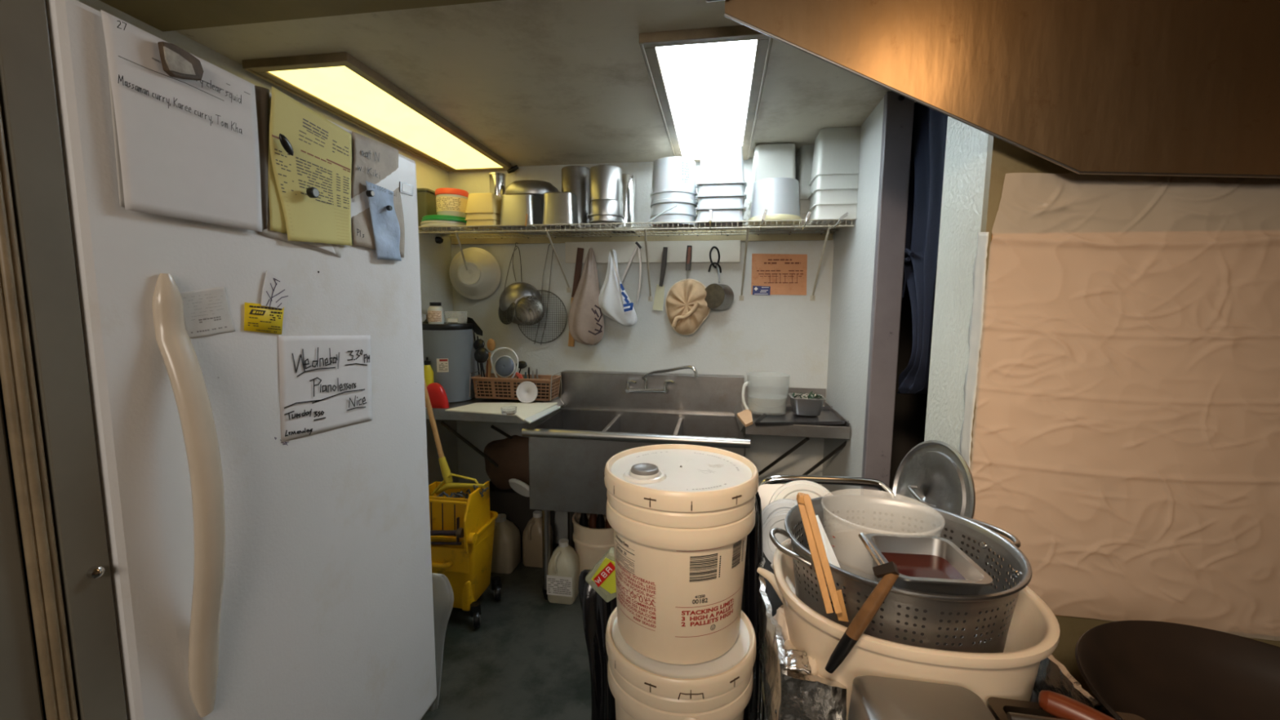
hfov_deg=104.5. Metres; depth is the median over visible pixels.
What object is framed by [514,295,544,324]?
strainer
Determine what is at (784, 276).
print
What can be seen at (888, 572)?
scraper
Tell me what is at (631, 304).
print
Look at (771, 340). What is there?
wall
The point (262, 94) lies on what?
paper sheet
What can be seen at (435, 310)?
pill bottle
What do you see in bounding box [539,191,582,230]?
pan
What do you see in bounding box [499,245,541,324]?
strainer
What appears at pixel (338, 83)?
recessed light
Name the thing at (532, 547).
plastic jug
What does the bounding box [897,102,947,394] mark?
curtain
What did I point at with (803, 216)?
clear bin
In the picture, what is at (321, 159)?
paper note
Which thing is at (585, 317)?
plastic bag
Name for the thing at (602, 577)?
pack
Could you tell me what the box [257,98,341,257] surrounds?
paper sheet
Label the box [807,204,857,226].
bin
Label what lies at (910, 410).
wall
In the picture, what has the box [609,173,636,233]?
pot
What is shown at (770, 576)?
glove
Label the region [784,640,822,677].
aluminum foil
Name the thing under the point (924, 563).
metal pan
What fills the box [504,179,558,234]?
mixing bowl
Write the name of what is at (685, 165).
print
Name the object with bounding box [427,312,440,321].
print
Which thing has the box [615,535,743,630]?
print
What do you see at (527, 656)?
floor
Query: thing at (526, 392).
lid
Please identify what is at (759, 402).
pitcher
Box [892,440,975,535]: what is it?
lid
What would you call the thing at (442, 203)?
print
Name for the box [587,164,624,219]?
pot
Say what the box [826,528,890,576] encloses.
round container
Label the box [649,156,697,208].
pail
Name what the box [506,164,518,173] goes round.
stub
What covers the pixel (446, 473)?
socket
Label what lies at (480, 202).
food container
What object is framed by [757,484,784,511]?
lid
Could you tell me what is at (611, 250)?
spoon
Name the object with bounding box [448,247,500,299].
colander
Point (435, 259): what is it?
wall
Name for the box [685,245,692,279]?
spatula
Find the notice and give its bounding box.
[751,253,807,295]
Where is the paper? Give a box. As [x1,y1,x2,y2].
[100,9,262,231]
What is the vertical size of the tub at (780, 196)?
0.198 m
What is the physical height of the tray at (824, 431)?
0.142 m
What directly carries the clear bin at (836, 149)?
on the clear bin at (844, 181)
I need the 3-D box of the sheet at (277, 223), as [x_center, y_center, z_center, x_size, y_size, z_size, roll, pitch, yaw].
[-0.689,-0.352,0.999,0.001,0.205,0.141,1,6,9]
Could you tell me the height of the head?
0.016 m
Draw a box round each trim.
[0,0,127,719]
[0,104,78,719]
[860,91,914,524]
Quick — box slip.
[261,270,292,308]
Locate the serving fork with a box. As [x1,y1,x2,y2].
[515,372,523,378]
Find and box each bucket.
[428,480,502,628]
[603,444,759,664]
[604,606,755,719]
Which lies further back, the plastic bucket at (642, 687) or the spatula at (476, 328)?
the spatula at (476, 328)
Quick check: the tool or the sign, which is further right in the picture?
the tool
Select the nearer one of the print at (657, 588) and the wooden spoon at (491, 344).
the print at (657, 588)
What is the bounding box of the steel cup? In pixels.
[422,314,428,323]
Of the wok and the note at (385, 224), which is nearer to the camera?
the wok
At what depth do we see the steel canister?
2.71 m
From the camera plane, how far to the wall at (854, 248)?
2.21 m
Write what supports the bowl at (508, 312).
on the strainer at (508, 312)
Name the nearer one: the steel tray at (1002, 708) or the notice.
the steel tray at (1002, 708)
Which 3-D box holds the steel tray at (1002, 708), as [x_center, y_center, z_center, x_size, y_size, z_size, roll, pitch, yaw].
[0.630,0.625,0.599,0.220,0.157,0.380,1,6,9]
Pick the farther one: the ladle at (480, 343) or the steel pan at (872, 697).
the ladle at (480, 343)
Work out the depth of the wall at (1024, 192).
1.17 m
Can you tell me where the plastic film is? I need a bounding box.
[960,231,988,468]
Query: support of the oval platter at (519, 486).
attached to the sink at (570, 451)
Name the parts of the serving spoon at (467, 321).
handle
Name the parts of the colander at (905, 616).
handle, handle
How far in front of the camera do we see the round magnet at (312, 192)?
1.00 m
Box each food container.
[464,192,501,214]
[464,213,500,221]
[465,219,506,231]
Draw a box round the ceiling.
[99,0,915,166]
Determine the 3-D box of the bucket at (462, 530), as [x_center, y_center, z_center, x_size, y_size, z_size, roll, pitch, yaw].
[-0.885,0.909,2.393,0.354,0.635,0.345,1,6,9]
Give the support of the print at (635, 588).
attached to the plastic bucket at (682, 517)
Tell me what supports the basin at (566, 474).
in the sink at (570, 451)
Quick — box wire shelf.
[417,218,854,301]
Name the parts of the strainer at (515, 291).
handle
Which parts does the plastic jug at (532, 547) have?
jug handle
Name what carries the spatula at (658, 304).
hanging from the board at (729, 250)
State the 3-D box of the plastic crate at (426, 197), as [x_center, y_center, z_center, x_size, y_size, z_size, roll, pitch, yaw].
[-1.226,-0.826,2.796,0.228,0.216,0.268,1,6,9]
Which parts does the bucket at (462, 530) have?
spring rod, spring rod, rod, spring rod, lever arm, pivot knob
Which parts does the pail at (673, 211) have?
carry handle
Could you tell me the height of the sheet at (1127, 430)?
0.966 m
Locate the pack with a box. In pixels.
[585,546,616,602]
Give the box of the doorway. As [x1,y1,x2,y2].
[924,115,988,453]
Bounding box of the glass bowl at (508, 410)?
[500,405,516,414]
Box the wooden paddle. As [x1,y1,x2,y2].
[568,247,583,346]
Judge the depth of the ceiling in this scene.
1.64 m
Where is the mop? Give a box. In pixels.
[424,379,488,498]
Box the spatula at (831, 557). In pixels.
[815,514,843,587]
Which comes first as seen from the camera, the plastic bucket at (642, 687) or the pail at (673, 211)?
the plastic bucket at (642, 687)
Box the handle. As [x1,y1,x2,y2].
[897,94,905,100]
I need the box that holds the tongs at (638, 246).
[620,241,642,303]
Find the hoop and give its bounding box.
[490,346,518,377]
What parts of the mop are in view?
handle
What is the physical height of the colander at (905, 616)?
0.207 m
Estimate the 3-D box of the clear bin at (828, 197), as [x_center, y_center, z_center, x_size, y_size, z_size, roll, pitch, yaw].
[0.927,-0.819,2.329,0.232,0.209,0.214,1,6,9]
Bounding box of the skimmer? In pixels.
[517,243,567,344]
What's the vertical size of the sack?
0.317 m
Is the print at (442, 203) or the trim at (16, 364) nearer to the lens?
the trim at (16, 364)
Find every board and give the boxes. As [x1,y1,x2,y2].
[444,402,557,421]
[564,240,740,263]
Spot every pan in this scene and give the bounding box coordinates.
[497,193,545,231]
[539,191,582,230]
[788,393,826,416]
[847,675,995,719]
[865,533,992,622]
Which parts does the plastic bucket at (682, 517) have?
lid, lid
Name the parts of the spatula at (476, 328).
handle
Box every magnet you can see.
[279,133,293,155]
[306,186,319,198]
[365,190,374,196]
[386,204,392,210]
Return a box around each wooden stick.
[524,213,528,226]
[836,589,848,622]
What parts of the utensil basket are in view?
wire handle, wire handle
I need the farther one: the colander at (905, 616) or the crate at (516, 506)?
the crate at (516, 506)
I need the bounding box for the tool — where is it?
[535,368,537,378]
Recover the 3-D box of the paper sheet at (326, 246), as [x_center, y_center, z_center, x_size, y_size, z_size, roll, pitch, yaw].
[-0.690,-0.275,1.015,0.001,0.098,0.170,1,6,9]
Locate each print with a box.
[151,57,249,94]
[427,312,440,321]
[435,197,460,209]
[547,577,571,595]
[588,304,602,335]
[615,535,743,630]
[615,558,655,627]
[620,283,633,311]
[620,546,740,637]
[682,162,688,182]
[754,287,768,292]
[756,259,803,283]
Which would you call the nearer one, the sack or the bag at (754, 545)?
the bag at (754, 545)
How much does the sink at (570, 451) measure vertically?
1.100 m
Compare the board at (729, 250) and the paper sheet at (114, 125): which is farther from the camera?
the board at (729, 250)
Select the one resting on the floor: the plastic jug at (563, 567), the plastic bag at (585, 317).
the plastic jug at (563, 567)
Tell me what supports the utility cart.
on the floor
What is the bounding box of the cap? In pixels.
[665,278,710,335]
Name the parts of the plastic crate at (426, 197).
lid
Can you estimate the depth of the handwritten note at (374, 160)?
1.20 m
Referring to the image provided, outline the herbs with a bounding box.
[792,391,822,399]
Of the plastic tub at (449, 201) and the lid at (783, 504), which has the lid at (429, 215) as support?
the plastic tub at (449, 201)
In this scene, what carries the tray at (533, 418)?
on the cutting board at (524, 411)
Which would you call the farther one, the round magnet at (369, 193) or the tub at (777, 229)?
the tub at (777, 229)
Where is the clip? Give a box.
[157,41,204,80]
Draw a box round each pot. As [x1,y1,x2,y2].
[560,165,592,233]
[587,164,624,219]
[588,214,623,226]
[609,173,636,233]
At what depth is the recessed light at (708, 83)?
1.75 m
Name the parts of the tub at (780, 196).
tub lid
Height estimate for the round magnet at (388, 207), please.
0.013 m
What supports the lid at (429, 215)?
on the lid at (429, 218)
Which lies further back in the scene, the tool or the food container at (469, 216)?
the tool
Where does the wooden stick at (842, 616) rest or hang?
in the colander at (905, 616)
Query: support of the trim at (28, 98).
attached to the wall at (20, 690)
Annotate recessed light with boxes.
[242,52,512,172]
[639,25,773,161]
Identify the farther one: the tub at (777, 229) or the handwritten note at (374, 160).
the tub at (777, 229)
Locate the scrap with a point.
(744, 416)
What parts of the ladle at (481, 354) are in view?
handle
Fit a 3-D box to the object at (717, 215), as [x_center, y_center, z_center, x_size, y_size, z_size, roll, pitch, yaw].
[0.397,-0.756,2.441,0.248,0.183,0.238,1,6,9]
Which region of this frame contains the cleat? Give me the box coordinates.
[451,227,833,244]
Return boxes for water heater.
[422,322,475,402]
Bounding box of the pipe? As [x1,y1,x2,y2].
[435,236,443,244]
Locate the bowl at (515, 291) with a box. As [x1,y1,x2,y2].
[499,282,541,324]
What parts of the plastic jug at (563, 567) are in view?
jug handle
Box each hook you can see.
[709,209,712,231]
[759,208,767,231]
[801,211,811,230]
[829,212,848,229]
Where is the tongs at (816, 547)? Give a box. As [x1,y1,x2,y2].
[796,492,842,613]
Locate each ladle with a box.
[473,337,484,370]
[474,346,488,377]
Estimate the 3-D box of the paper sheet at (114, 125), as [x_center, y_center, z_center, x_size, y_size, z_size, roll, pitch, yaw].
[-0.736,-0.348,0.724,0.001,0.259,0.063,1,6,9]
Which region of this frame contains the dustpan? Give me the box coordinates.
[425,382,448,408]
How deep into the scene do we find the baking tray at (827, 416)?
2.37 m
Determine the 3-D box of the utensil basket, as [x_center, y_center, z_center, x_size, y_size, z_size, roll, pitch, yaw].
[-0.700,0.142,2.809,0.478,0.144,0.191,1,6,9]
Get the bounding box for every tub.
[435,187,468,217]
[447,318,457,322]
[746,224,795,232]
[747,142,795,210]
[747,177,801,226]
[773,529,1060,719]
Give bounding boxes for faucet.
[625,365,697,393]
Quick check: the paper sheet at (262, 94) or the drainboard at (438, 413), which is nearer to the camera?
the paper sheet at (262, 94)
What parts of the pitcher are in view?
pitcher handle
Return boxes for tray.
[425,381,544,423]
[524,404,560,423]
[741,386,849,439]
[754,406,848,426]
[987,697,1145,719]
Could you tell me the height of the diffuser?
0.004 m
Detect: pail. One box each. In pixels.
[572,512,613,574]
[648,201,697,228]
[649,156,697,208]
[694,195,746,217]
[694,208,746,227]
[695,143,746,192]
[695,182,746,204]
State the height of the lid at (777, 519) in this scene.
0.139 m
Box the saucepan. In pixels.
[704,245,733,310]
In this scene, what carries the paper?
attached to the freezer
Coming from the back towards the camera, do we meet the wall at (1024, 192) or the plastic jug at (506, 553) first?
the plastic jug at (506, 553)
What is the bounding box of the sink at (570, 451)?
[521,369,750,599]
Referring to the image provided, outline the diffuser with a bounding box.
[656,40,756,159]
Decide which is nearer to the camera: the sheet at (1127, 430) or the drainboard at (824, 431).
the sheet at (1127, 430)
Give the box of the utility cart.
[756,474,1102,719]
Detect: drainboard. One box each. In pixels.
[425,381,564,467]
[733,386,849,476]
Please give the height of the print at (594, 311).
0.171 m
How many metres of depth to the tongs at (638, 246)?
2.79 m
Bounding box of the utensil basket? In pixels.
[469,368,561,401]
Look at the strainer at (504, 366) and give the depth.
2.75 m
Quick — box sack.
[483,435,528,489]
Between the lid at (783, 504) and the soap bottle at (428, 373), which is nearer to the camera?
the lid at (783, 504)
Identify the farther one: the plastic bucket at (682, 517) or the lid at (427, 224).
the lid at (427, 224)
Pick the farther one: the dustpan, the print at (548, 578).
the dustpan
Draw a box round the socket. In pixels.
[438,456,452,484]
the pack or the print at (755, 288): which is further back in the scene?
the print at (755, 288)
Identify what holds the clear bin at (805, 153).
on the clear bin at (803, 216)
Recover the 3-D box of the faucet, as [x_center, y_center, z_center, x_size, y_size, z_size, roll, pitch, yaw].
[0.143,0.104,2.710,0.510,0.200,0.171,6,8,41]
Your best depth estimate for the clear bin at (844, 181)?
2.24 m
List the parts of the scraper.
handle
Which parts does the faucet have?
valve stem, lever, valve stem, lever, spout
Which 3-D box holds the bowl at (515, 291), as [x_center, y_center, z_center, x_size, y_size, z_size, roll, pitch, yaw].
[-0.704,-0.332,2.894,0.237,0.242,0.119,1,6,9]
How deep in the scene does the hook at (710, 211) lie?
2.33 m
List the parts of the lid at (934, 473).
lid handle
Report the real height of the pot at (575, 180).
0.318 m
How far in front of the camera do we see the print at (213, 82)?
0.82 m
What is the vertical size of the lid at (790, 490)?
0.176 m
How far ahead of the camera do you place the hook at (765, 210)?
2.29 m
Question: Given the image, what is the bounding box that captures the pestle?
[1038,689,1115,719]
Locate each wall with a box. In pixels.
[0,396,44,719]
[76,0,458,484]
[448,155,835,543]
[822,97,884,517]
[888,271,927,533]
[962,134,1279,710]
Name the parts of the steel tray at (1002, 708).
rail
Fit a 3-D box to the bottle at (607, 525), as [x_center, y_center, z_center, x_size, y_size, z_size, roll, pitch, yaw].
[-0.160,0.901,2.629,0.046,0.330,0.045,1,6,9]
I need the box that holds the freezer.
[0,0,436,719]
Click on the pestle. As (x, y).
(1058, 705)
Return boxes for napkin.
[773,604,790,642]
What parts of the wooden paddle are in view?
blade, handle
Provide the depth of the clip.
0.76 m
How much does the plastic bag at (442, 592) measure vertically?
0.865 m
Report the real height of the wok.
0.140 m
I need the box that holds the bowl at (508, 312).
[498,302,515,324]
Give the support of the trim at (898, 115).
attached to the wall at (854, 248)
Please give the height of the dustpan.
0.148 m
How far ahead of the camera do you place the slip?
0.95 m
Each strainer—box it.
[494,355,515,377]
[497,248,516,324]
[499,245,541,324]
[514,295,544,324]
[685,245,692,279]
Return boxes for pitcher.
[741,381,786,413]
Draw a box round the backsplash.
[559,369,744,417]
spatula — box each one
[467,316,482,377]
[485,358,491,377]
[653,247,667,311]
[815,514,843,587]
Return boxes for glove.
[756,567,782,603]
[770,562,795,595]
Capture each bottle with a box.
[423,356,434,386]
[427,302,444,324]
[579,512,587,527]
[589,513,597,528]
[595,514,604,528]
[605,517,611,528]
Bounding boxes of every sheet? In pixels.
[106,49,124,207]
[254,85,269,231]
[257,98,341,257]
[267,128,287,233]
[267,193,336,254]
[966,230,1279,636]
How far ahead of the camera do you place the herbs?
2.44 m
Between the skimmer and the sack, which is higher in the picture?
the skimmer
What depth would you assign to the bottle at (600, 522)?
2.58 m
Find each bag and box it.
[427,573,453,711]
[568,247,604,345]
[578,569,617,719]
[598,248,636,325]
[741,491,763,719]
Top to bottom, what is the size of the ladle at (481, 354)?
0.256 m
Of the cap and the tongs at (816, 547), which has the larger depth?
the cap
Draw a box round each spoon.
[466,320,479,374]
[486,338,495,358]
[515,360,527,377]
[609,248,623,307]
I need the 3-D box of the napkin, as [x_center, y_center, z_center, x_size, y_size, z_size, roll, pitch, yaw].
[0.312,0.570,1.050,0.079,0.098,0.147,1,6,9]
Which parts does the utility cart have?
handle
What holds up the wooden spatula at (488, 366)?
in the utensil basket
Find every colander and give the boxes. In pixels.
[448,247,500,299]
[768,494,1031,653]
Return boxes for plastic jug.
[490,513,520,573]
[522,510,552,568]
[546,538,579,604]
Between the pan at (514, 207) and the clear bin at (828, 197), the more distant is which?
the pan at (514, 207)
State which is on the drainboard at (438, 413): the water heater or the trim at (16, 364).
the water heater
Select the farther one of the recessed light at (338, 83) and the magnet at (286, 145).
the recessed light at (338, 83)
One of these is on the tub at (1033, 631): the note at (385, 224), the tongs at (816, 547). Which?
the tongs at (816, 547)
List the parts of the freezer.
handle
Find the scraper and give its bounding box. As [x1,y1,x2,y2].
[825,533,899,673]
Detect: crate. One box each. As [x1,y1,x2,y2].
[417,187,449,235]
[488,480,554,557]
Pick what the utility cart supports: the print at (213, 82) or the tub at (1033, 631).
the tub at (1033, 631)
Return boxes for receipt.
[179,286,235,338]
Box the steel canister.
[488,172,506,234]
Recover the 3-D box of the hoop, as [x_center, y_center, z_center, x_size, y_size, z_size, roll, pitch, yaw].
[-0.761,0.057,2.787,0.168,0.257,0.010,1,6,9]
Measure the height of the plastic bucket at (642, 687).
0.356 m
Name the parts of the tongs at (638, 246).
arm, arm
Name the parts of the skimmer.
handle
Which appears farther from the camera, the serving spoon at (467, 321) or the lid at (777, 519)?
the serving spoon at (467, 321)
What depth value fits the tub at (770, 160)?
2.44 m
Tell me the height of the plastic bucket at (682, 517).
0.366 m
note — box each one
[269,86,351,245]
[351,131,404,257]
[365,181,401,260]
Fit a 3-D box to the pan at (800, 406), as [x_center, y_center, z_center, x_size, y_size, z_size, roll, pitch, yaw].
[0.824,0.223,2.459,0.161,0.088,0.154,1,6,9]
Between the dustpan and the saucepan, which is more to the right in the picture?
the saucepan
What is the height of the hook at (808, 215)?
0.085 m
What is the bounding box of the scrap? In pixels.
[737,409,752,426]
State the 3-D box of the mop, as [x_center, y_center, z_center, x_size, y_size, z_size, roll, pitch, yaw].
[-0.885,0.418,2.352,0.380,0.644,0.132,1,6,9]
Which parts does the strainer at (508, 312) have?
handle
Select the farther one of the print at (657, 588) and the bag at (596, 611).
the bag at (596, 611)
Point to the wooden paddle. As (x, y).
(578, 268)
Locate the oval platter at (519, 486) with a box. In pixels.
[508,478,528,497]
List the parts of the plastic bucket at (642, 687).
lid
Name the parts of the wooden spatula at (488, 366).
handle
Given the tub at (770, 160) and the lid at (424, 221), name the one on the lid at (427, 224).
the lid at (424, 221)
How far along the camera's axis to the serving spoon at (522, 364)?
2.79 m
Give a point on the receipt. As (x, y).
(206, 312)
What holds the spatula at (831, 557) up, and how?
in the colander at (905, 616)
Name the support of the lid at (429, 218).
on the lid at (424, 221)
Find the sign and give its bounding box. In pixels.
[278,335,372,442]
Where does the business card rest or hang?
attached to the freezer
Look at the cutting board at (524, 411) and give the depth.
2.52 m
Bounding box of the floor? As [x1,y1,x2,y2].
[421,543,591,719]
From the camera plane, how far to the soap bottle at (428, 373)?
2.65 m
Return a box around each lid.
[420,220,466,225]
[421,217,466,222]
[421,222,471,231]
[422,214,466,219]
[515,381,537,403]
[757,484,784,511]
[761,498,797,525]
[762,511,800,563]
[768,480,838,525]
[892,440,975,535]
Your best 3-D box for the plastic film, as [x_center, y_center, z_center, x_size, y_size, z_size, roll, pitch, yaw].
[1.532,0.134,1.132,1.420,1.130,0.066,2,6,11]
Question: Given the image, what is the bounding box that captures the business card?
[244,302,284,334]
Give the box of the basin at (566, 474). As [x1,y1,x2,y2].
[528,408,745,515]
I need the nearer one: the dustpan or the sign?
the sign
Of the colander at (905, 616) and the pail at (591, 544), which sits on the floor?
the pail at (591, 544)
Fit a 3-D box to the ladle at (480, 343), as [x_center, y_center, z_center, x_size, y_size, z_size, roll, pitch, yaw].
[-0.917,0.026,2.841,0.070,0.306,0.042,1,6,9]
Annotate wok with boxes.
[1075,620,1279,719]
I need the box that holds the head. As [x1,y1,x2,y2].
[86,565,104,577]
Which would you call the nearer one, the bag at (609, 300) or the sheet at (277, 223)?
the sheet at (277, 223)
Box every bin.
[791,213,826,232]
[795,144,813,199]
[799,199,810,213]
[807,189,857,213]
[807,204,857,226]
[808,126,860,185]
[808,173,858,199]
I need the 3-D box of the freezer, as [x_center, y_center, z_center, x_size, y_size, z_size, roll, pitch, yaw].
[-1.010,0.411,1.167,0.762,1.890,0.779,1,6,9]
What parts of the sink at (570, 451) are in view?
leg, leg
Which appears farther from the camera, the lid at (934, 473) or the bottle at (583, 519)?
the bottle at (583, 519)
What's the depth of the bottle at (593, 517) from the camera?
2.62 m
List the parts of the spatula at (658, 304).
blade, handle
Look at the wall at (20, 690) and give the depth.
0.62 m

